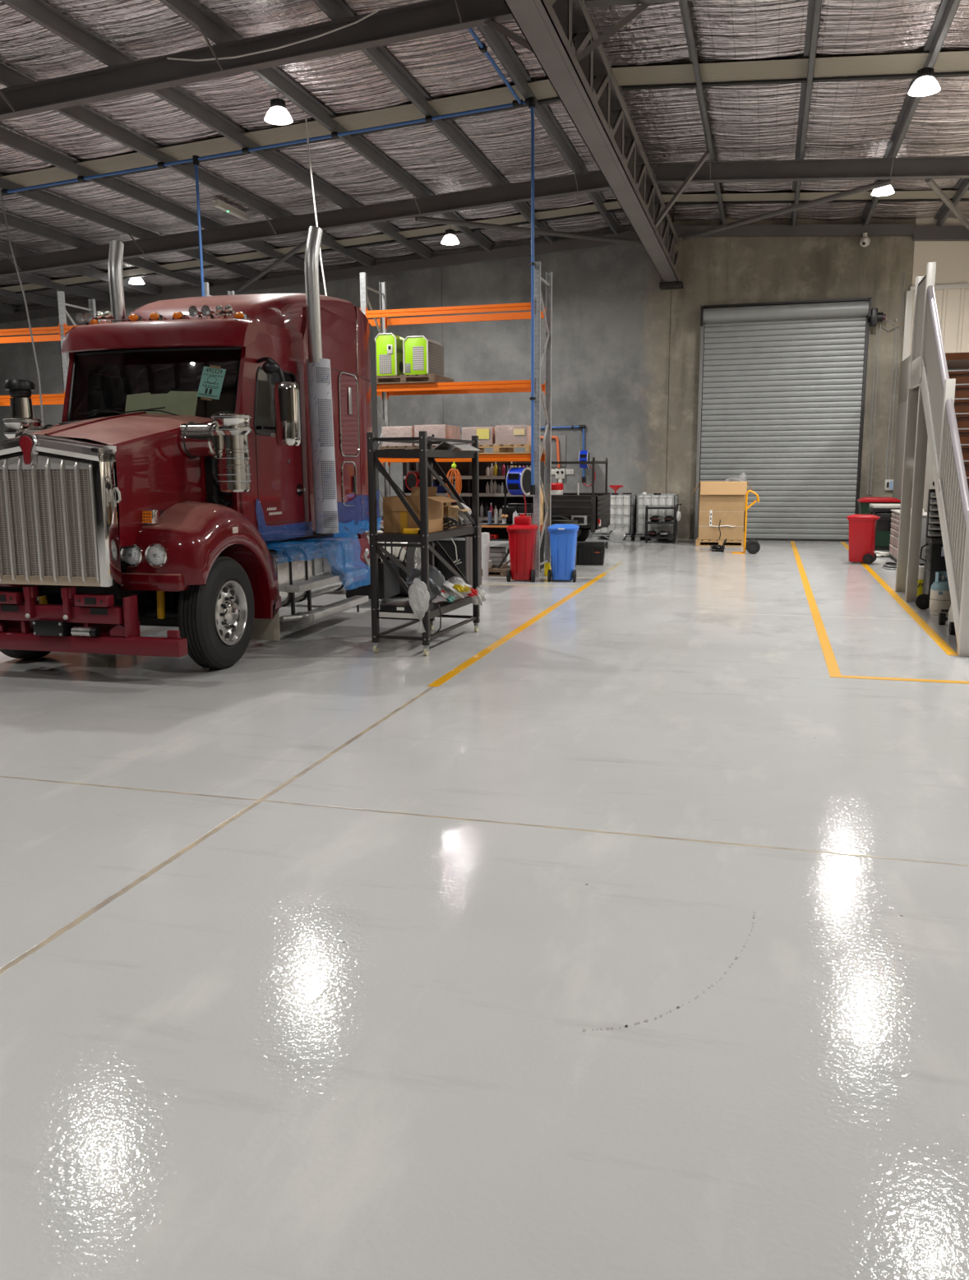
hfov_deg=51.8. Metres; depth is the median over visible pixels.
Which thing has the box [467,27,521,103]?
pipe
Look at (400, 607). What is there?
charger
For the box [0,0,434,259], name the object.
purlin
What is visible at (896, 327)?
cable
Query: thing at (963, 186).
purlin
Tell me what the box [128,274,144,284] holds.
light
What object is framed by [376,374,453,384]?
pallet
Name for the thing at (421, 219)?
brace
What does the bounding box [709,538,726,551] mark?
strap tangle
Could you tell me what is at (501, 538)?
shelf
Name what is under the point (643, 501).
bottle
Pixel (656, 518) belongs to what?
tool bag
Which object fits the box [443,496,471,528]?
carton
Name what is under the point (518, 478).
hose reel
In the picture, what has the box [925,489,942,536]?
rack
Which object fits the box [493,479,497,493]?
bottle
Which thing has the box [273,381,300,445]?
mirror
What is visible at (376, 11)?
cable
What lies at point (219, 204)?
emergency light
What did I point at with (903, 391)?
wall
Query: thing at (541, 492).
plywood offcut
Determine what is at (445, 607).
shelf
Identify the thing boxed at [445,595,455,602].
print
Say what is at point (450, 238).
light
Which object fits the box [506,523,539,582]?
wheelie bin
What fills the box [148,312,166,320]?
marker light
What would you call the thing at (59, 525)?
grille
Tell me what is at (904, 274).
cable
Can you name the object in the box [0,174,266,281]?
purlin
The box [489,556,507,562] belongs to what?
sheet
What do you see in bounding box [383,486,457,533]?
carton
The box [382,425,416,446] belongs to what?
carton
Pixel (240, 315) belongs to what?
marker light
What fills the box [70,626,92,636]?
canister
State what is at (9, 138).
purlin
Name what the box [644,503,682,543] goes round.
trolley
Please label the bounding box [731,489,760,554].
hand truck
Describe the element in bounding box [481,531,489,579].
roll
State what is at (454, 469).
lead
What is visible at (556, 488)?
drum
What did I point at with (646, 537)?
tray
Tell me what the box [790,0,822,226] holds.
purlin
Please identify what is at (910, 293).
trim
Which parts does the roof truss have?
gusset plate, gusset plate, gusset plate, bearing plate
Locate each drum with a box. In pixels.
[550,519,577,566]
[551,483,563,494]
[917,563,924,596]
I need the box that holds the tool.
[403,528,420,534]
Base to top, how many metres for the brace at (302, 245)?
0.305 m
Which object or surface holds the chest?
on the floor
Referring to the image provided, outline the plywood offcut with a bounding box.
[540,485,543,525]
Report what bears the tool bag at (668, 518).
on the trolley
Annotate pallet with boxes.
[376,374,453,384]
[378,445,460,450]
[462,444,544,454]
[481,565,510,577]
[695,536,743,546]
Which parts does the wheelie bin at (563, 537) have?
bin handle, bin lid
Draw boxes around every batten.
[0,198,968,296]
[1,70,968,196]
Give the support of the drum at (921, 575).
on the floor
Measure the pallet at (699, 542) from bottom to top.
0.140 m
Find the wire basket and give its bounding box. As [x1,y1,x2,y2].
[512,512,532,524]
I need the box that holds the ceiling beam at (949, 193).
[0,189,968,291]
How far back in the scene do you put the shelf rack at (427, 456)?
10.04 m
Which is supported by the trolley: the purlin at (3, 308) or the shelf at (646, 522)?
the shelf at (646, 522)
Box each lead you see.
[436,604,441,633]
[445,461,462,503]
[450,537,461,564]
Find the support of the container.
on the wheelie bin at (522, 538)
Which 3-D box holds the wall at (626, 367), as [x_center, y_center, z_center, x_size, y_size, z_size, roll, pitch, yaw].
[-2.494,-6.854,27.462,34.000,7.900,0.235,2,10,15]
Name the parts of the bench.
bench frame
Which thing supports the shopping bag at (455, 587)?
on the shelf rack at (427, 456)
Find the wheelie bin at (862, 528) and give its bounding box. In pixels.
[846,513,880,563]
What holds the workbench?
on the floor
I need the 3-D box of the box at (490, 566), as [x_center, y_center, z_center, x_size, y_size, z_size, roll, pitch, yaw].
[-0.097,-1.327,17.484,0.423,0.130,0.280,2,10,15]
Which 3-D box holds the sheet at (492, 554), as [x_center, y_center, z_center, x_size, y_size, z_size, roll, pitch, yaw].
[0.089,-1.525,17.776,0.550,0.079,0.320,2,10,15]
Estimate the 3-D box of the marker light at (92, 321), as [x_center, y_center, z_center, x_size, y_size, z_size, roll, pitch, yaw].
[-4.031,-3.330,10.507,0.121,0.087,0.285,2,10,15]
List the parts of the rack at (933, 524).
drawer, drawer, drawer, drawer, drawer, drawer, drawer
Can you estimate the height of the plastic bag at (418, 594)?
0.406 m
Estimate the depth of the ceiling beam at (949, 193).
23.33 m
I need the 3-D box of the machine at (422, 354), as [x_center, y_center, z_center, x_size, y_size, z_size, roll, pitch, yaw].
[-1.046,-4.898,17.346,0.444,0.632,0.914,2,10,15]
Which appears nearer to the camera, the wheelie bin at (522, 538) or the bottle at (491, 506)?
the wheelie bin at (522, 538)
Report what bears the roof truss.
attached to the wall at (626, 367)
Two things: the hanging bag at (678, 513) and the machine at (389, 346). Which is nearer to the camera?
the machine at (389, 346)
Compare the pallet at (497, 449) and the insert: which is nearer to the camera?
the pallet at (497, 449)
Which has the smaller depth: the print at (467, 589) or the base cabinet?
the print at (467, 589)
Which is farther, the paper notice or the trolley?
the trolley
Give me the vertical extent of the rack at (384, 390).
5.130 m
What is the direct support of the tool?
on the shelf rack at (427, 456)
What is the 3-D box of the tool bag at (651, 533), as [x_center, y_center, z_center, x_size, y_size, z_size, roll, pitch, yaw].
[4.136,-2.626,24.659,0.236,0.160,0.166,2,10,15]
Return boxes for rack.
[0,261,552,577]
[366,430,480,656]
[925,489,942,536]
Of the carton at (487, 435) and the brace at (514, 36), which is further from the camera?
the carton at (487, 435)
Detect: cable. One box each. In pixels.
[166,9,378,61]
[882,319,900,479]
[894,272,905,322]
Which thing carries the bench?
on the floor
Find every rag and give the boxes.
[501,514,508,518]
[873,550,891,557]
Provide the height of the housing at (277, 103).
0.130 m
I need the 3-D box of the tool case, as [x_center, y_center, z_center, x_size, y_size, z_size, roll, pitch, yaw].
[0.619,-2.222,17.504,0.580,0.339,0.320,2,10,15]
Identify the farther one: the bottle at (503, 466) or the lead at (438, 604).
the bottle at (503, 466)
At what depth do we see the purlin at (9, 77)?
17.49 m
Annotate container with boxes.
[514,513,531,524]
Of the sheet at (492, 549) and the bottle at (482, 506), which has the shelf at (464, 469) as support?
the bottle at (482, 506)
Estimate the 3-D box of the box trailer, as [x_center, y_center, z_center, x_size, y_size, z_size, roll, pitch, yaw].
[1.419,-3.155,23.062,2.780,2.059,2.414,2,10,15]
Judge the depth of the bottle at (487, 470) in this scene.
18.28 m
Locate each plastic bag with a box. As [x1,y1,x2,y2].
[405,564,444,602]
[408,577,429,618]
[456,502,471,526]
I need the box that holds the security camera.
[859,232,870,247]
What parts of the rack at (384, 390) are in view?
reel bracket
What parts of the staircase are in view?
support post, support post, newel post, balustrade panel, landing rail, newel post, balustrade panel, handrail, stringer trim, newel post, balustrade panel, handrail, newel post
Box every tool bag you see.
[646,530,656,536]
[649,515,661,522]
[657,530,670,536]
[664,515,674,522]
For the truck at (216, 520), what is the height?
4.404 m
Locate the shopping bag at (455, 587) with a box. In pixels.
[438,576,486,605]
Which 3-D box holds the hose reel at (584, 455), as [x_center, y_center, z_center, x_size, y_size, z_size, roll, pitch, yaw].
[2.689,-4.451,25.949,0.423,0.930,0.479,2,10,15]
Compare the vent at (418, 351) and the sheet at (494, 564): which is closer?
the vent at (418, 351)
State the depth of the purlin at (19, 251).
25.66 m
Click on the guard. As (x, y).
(547, 565)
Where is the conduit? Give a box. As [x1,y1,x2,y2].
[540,435,560,467]
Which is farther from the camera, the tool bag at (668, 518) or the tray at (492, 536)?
the tool bag at (668, 518)
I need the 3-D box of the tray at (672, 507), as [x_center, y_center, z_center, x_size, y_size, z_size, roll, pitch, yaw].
[4.350,-3.248,24.550,0.745,0.045,0.440,2,10,13]
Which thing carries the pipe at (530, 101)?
attached to the purlin at (496, 40)
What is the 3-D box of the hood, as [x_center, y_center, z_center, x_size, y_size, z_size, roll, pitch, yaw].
[-3.556,-1.543,9.300,1.660,1.219,1.500,2,10,14]
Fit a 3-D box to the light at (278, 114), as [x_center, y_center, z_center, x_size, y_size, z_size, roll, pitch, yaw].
[-3.076,-7.945,14.880,0.420,0.375,0.420,2,10,15]
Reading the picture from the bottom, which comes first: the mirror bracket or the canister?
the canister
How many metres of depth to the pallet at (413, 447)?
17.29 m
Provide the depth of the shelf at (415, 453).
9.81 m
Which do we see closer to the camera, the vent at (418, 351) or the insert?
the vent at (418, 351)
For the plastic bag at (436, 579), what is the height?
0.408 m
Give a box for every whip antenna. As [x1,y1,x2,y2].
[0,186,44,425]
[304,118,327,295]
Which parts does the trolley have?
trolley post, trolley post, trolley post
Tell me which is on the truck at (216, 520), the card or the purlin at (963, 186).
the card
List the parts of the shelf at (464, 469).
shelf post, shelf post, panel, shelf post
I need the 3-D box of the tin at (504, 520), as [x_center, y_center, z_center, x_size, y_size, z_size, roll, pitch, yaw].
[0.343,-2.094,17.352,0.072,0.145,0.072,2,10,15]
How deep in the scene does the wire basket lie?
16.98 m
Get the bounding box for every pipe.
[0,97,536,494]
[194,165,204,296]
[460,425,586,482]
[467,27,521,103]
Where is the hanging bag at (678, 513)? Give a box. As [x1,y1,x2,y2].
[676,505,680,521]
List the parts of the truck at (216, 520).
panel, plate, seat, splash panel, chassis frame, mirror arm, mirror arm, tank plate, door handle, fuel tank, locker trim, locker door, hatch trim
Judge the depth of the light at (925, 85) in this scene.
13.80 m
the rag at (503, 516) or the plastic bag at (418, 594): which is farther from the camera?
the rag at (503, 516)
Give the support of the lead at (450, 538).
hanging from the base cabinet
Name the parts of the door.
guide rail, rail, guide rail, hand chain, hand chain, motor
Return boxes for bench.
[868,503,901,550]
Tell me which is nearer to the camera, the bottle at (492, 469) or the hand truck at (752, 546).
the bottle at (492, 469)
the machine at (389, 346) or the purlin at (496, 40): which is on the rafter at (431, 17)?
the purlin at (496, 40)
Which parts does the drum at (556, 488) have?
drum lid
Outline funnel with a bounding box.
[609,485,623,493]
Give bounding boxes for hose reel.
[506,466,531,516]
[578,450,596,486]
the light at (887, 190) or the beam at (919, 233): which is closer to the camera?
the light at (887, 190)
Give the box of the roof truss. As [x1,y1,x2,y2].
[503,0,683,290]
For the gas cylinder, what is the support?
on the floor
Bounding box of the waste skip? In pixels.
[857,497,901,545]
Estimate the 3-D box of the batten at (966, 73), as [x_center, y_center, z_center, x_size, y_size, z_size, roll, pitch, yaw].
[-5.049,-8.353,18.005,34.002,1.504,0.100,2,10,15]
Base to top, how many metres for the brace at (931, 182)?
0.105 m
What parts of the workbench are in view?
leg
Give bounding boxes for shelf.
[374,448,475,458]
[376,526,475,542]
[378,594,471,620]
[402,461,544,568]
[489,536,508,540]
[875,545,889,550]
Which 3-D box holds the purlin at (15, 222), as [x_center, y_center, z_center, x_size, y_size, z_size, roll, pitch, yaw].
[-13.183,-6.696,9.131,0.150,0.200,40.430,2,10,15]
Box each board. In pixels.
[540,434,566,466]
[551,468,573,483]
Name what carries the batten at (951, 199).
attached to the purlin at (496, 40)
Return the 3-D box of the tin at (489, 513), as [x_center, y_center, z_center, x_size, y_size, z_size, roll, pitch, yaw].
[0.093,-2.139,17.415,0.072,0.215,0.072,2,10,15]
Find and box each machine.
[374,332,405,376]
[402,335,443,376]
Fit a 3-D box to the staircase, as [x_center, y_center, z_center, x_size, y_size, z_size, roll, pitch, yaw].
[5.893,-2.449,11.855,1.070,4.430,5.420,2,10,15]
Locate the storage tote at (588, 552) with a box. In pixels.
[576,540,608,565]
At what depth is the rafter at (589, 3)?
11.83 m
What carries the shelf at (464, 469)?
on the floor
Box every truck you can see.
[0,226,437,668]
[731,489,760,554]
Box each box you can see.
[433,485,446,493]
[481,559,492,568]
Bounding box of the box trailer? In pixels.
[544,457,610,545]
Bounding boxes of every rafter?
[0,0,514,120]
[0,166,610,277]
[584,0,697,7]
[656,148,968,183]
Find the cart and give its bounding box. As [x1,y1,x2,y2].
[915,536,947,609]
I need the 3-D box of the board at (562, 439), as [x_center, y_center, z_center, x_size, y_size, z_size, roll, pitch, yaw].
[1.769,-5.002,26.467,0.790,0.820,0.035,2,10,15]
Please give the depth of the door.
24.61 m
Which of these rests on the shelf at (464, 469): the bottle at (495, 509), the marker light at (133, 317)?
the bottle at (495, 509)
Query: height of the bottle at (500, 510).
0.187 m
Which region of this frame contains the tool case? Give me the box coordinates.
[502,503,533,523]
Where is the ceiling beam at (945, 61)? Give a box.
[0,50,968,190]
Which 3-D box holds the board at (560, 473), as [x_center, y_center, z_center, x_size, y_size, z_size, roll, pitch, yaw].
[2.009,-4.335,26.478,0.720,0.420,0.105,2,10,15]
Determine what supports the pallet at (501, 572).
on the floor
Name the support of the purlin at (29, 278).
on the rafter at (431, 17)
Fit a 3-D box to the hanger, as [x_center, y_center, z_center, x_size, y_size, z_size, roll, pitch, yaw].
[0.590,-2.566,17.018,0.549,0.866,0.035,3,10,21]
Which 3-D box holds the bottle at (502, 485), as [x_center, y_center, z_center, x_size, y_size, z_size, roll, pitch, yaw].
[0.330,-2.787,18.293,0.062,0.200,0.063,2,10,15]
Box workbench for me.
[481,522,540,572]
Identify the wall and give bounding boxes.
[0,217,968,539]
[892,355,935,512]
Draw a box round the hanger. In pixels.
[503,463,531,514]
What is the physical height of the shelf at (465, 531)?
0.075 m
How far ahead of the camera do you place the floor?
3.96 m
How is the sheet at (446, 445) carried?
on the shelf rack at (427, 456)
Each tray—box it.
[489,534,499,538]
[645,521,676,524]
[645,536,676,539]
[646,506,677,508]
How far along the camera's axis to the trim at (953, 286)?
23.26 m
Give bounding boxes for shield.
[310,363,335,520]
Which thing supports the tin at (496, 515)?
on the workbench
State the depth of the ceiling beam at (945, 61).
15.81 m
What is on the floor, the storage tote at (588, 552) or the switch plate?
the storage tote at (588, 552)
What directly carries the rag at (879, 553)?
on the floor
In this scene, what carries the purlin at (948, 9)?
on the rafter at (589, 3)
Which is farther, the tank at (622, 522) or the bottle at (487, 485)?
the tank at (622, 522)
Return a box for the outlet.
[551,468,573,478]
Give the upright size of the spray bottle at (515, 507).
0.300 m
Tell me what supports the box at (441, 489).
on the shelf at (464, 469)
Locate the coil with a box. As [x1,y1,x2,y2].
[882,562,896,569]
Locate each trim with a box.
[901,290,914,361]
[910,283,968,291]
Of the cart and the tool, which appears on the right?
the cart
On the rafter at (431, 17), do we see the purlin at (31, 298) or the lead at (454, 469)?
the purlin at (31, 298)
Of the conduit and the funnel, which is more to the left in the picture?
the conduit
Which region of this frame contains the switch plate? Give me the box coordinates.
[387,344,392,353]
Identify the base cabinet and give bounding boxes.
[436,520,482,586]
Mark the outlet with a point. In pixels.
(560, 473)
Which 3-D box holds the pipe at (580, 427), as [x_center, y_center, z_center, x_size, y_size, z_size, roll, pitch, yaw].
[0.936,-4.957,26.677,3.579,1.489,0.100,2,10,15]
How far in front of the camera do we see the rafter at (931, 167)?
18.62 m
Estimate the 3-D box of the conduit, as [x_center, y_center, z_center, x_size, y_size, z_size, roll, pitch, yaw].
[1.373,-4.989,26.505,1.308,0.831,0.076,2,10,15]
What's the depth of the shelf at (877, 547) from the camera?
21.00 m
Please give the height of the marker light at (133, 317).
0.087 m
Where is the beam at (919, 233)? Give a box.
[0,223,968,323]
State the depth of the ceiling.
16.69 m
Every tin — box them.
[487,511,491,523]
[494,512,499,523]
[502,518,506,523]
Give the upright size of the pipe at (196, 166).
5.509 m
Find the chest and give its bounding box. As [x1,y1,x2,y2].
[889,509,927,565]
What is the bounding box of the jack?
[938,603,956,634]
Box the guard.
[544,556,550,576]
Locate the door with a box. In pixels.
[694,297,886,541]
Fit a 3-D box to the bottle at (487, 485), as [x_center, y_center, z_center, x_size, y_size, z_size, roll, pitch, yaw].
[0.057,-2.794,18.334,0.062,0.204,0.063,2,10,15]
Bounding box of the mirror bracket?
[262,360,278,374]
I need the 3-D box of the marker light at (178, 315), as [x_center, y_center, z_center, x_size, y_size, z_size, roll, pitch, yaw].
[-3.032,-3.259,10.066,0.121,0.087,0.285,2,10,15]
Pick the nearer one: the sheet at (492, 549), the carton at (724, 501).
the sheet at (492, 549)
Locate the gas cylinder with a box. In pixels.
[929,571,951,616]
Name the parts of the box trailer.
panel, rail, rail, panel, corner post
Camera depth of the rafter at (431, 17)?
13.10 m
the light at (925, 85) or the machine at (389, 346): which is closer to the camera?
the light at (925, 85)
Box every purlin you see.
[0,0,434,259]
[0,62,376,267]
[0,125,319,270]
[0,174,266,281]
[0,211,213,286]
[0,241,162,295]
[0,286,58,308]
[0,304,18,314]
[4,272,110,301]
[158,0,494,251]
[312,0,557,243]
[477,25,622,235]
[679,0,726,224]
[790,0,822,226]
[860,0,961,226]
[933,178,968,226]
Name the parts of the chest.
drawer, drawer, drawer, drawer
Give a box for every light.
[89,318,104,324]
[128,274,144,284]
[128,313,146,321]
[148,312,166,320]
[172,311,189,319]
[212,198,249,220]
[233,311,249,319]
[264,92,292,124]
[440,218,459,244]
[871,180,894,196]
[908,60,941,97]
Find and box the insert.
[648,505,671,507]
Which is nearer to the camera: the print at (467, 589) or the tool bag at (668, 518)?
the print at (467, 589)
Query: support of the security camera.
attached to the beam at (919, 233)
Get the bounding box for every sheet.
[432,441,480,450]
[489,546,506,552]
[489,551,506,557]
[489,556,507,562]
[492,561,508,567]
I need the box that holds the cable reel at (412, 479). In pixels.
[405,471,420,490]
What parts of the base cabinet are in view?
cabinet rail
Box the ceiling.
[0,0,968,307]
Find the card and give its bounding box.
[124,391,198,415]
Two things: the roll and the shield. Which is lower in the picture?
the roll
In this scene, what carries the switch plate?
attached to the machine at (389, 346)
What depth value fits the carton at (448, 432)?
17.15 m
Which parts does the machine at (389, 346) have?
panel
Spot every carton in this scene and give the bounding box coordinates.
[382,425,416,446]
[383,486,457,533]
[415,424,460,445]
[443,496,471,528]
[462,426,495,445]
[495,425,531,444]
[693,480,753,540]
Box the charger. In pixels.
[378,600,434,619]
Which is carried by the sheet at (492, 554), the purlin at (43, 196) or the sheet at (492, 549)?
the sheet at (492, 549)
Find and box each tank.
[592,493,636,540]
[634,493,678,541]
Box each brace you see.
[234,230,327,295]
[415,216,642,245]
[483,15,533,52]
[575,2,651,62]
[654,150,709,227]
[683,179,895,240]
[924,179,968,230]
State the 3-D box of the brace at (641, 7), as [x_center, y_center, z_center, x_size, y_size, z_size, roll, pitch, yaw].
[1.672,-7.321,11.795,1.434,1.155,0.070,-5,11,-24]
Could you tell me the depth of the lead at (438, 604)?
10.01 m
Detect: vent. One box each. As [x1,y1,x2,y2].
[378,354,391,374]
[412,346,424,370]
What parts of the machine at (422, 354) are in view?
rating plate, edge trim, panel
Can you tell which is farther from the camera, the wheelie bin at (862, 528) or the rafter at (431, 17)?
the wheelie bin at (862, 528)
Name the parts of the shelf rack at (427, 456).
cart post, cart rail, cart rail, cart rail, cart rail, cart rail, cart post, cart post, cable coil, cart rail, cart rail, cart rail, cart rail, cart rail, cart post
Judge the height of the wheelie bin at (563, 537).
0.925 m
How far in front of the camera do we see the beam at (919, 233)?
25.71 m
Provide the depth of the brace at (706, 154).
19.04 m
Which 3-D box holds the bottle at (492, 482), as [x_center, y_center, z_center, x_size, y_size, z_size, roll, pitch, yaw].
[0.130,-2.832,18.335,0.062,0.277,0.063,2,10,15]
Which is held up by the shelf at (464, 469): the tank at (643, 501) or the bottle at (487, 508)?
the bottle at (487, 508)
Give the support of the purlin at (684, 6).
on the rafter at (589, 3)
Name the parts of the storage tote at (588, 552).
tote lid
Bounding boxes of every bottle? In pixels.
[480,502,483,517]
[485,465,489,475]
[485,482,489,493]
[485,503,489,517]
[489,463,494,475]
[489,479,493,493]
[489,503,493,517]
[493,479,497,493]
[494,462,497,475]
[494,505,497,517]
[497,482,500,493]
[498,464,501,475]
[499,507,502,517]
[500,482,503,493]
[502,462,505,475]
[513,506,517,523]
[637,495,674,534]
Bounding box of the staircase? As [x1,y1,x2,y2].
[895,262,968,656]
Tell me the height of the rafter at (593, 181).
1.794 m
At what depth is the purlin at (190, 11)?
15.66 m
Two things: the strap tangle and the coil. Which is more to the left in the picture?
the strap tangle
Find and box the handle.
[492,547,510,574]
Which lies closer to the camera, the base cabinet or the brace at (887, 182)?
the base cabinet
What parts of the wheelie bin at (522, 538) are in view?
bin handle, bin lid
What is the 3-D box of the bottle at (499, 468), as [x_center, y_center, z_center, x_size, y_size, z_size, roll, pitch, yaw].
[0.273,-3.097,18.228,0.059,0.204,0.060,2,10,15]
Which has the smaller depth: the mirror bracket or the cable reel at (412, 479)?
the mirror bracket
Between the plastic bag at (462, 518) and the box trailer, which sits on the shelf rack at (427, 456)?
the plastic bag at (462, 518)
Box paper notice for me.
[196,365,226,401]
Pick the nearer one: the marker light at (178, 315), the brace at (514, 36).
the marker light at (178, 315)
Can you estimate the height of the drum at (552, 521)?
0.870 m
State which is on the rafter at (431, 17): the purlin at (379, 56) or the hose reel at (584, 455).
the purlin at (379, 56)
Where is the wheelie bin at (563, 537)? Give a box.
[547,523,579,582]
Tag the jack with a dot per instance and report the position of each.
(942, 616)
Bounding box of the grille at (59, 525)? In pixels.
[0,434,121,619]
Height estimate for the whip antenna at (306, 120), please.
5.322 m
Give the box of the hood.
[8,411,212,546]
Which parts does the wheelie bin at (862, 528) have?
bin lid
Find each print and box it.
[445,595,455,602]
[451,584,464,592]
[462,585,471,592]
[466,587,478,596]
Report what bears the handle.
on the floor
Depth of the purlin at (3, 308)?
29.73 m
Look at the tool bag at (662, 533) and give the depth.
24.48 m
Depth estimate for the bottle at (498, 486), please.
18.29 m
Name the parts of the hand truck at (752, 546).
toe plate, rail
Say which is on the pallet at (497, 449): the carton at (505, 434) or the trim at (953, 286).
the carton at (505, 434)
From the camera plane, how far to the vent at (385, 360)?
17.20 m
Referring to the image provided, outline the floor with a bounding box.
[0,537,968,1279]
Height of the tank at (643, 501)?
1.190 m

